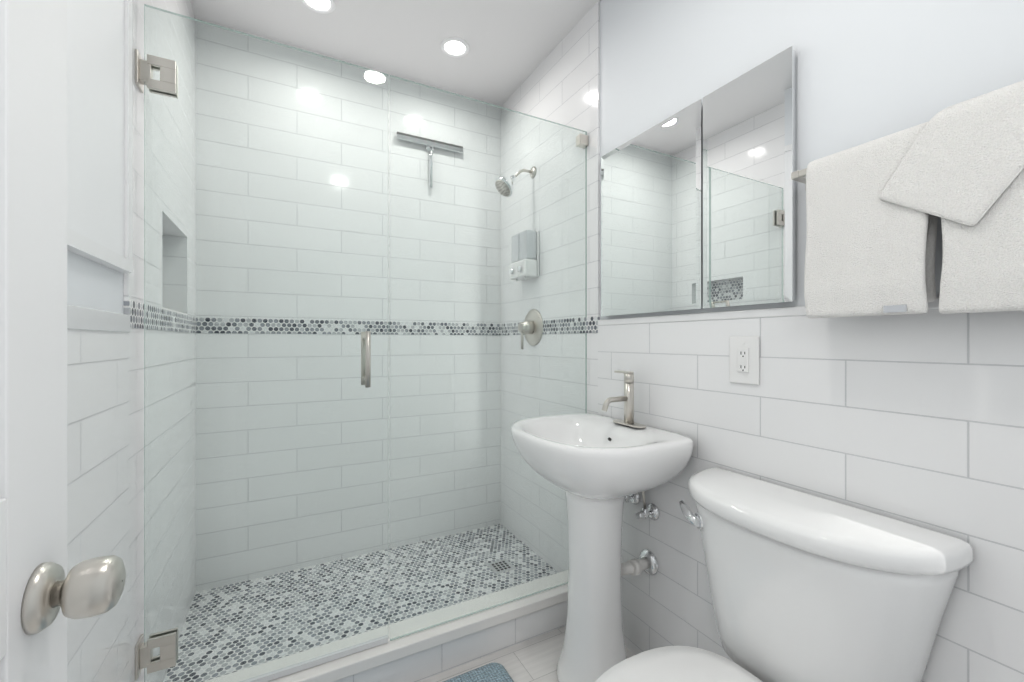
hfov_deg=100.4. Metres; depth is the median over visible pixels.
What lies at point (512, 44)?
ceiling
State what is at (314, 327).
tile border
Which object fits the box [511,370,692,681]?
pedestal sink
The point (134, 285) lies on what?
shower wall
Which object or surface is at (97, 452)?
tile wainscot
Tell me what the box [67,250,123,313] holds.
wall
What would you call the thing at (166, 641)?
shower glass door
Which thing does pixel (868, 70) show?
wall
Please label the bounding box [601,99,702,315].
mirror
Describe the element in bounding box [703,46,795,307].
mirror
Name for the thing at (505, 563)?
drain cover
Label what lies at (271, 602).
shower floor
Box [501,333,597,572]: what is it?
shower wall
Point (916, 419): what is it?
tile wainscot
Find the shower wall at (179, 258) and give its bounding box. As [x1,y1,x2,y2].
[162,0,195,316]
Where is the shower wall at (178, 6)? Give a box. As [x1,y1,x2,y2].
[162,0,186,236]
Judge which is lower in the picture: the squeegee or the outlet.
the outlet
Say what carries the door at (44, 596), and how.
in the wall
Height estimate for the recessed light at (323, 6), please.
0.008 m
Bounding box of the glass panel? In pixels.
[389,75,587,640]
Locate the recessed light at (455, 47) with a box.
[440,37,468,57]
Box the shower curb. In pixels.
[334,601,567,681]
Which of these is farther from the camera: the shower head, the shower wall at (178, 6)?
the shower head
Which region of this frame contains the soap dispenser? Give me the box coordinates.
[509,230,538,281]
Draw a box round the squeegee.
[397,132,462,187]
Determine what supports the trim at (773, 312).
attached to the wall
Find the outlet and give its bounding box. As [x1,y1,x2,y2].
[729,336,758,384]
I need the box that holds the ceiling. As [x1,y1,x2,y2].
[190,0,600,106]
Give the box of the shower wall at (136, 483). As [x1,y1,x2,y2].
[129,327,195,681]
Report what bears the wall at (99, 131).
in the wall at (91, 284)
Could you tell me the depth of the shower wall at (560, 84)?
2.07 m
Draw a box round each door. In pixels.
[0,0,125,681]
[135,4,388,681]
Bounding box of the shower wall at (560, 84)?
[501,1,599,323]
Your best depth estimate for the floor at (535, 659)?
1.59 m
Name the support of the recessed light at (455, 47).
in the ceiling
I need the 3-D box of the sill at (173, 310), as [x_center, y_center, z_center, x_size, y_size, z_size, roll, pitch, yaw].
[-1.276,-0.108,1.547,0.092,0.006,0.400,0,0,-28]
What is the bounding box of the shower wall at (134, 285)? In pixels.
[124,0,161,307]
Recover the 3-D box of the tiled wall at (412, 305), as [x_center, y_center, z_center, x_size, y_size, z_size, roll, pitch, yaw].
[-0.766,-0.125,2.310,1.524,2.630,0.100,0,0,-28]
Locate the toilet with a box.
[595,467,972,681]
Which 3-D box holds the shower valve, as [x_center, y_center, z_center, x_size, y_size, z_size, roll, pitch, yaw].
[0.079,-0.064,2.257,0.081,0.213,0.196,0,0,-28]
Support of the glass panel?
on the sill at (368, 659)
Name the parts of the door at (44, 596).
knob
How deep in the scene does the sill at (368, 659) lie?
1.52 m
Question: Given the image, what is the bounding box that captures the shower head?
[495,166,535,196]
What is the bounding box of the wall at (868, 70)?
[600,0,1023,319]
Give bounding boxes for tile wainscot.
[67,329,128,681]
[598,309,1023,681]
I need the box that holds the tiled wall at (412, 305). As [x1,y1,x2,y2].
[196,21,500,591]
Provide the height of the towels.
0.386 m
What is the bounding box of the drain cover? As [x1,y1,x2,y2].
[487,559,515,574]
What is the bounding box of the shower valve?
[518,309,542,348]
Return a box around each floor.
[164,524,557,681]
[419,626,633,681]
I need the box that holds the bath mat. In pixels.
[443,662,513,681]
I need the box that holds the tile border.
[124,300,599,334]
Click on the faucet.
(628, 422)
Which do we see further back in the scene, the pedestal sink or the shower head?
the shower head
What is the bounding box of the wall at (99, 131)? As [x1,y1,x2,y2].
[67,0,131,272]
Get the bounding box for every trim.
[67,305,129,331]
[598,297,938,325]
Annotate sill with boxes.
[162,307,186,314]
[204,570,567,681]
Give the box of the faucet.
[601,370,646,428]
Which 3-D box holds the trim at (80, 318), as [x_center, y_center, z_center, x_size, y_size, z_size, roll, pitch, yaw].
[-0.596,-0.044,0.365,0.009,0.044,1.645,0,0,-28]
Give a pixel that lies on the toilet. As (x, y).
(804, 587)
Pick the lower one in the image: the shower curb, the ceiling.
the shower curb
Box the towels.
[791,80,1023,317]
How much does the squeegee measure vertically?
0.271 m
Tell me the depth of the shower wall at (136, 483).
1.37 m
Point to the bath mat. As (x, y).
(494, 672)
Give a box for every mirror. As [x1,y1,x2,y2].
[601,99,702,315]
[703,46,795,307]
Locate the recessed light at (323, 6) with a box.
[301,0,334,13]
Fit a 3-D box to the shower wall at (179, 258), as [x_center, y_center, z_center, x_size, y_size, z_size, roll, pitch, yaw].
[-1.440,-0.772,1.847,0.100,1.335,0.284,0,0,-28]
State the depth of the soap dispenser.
2.22 m

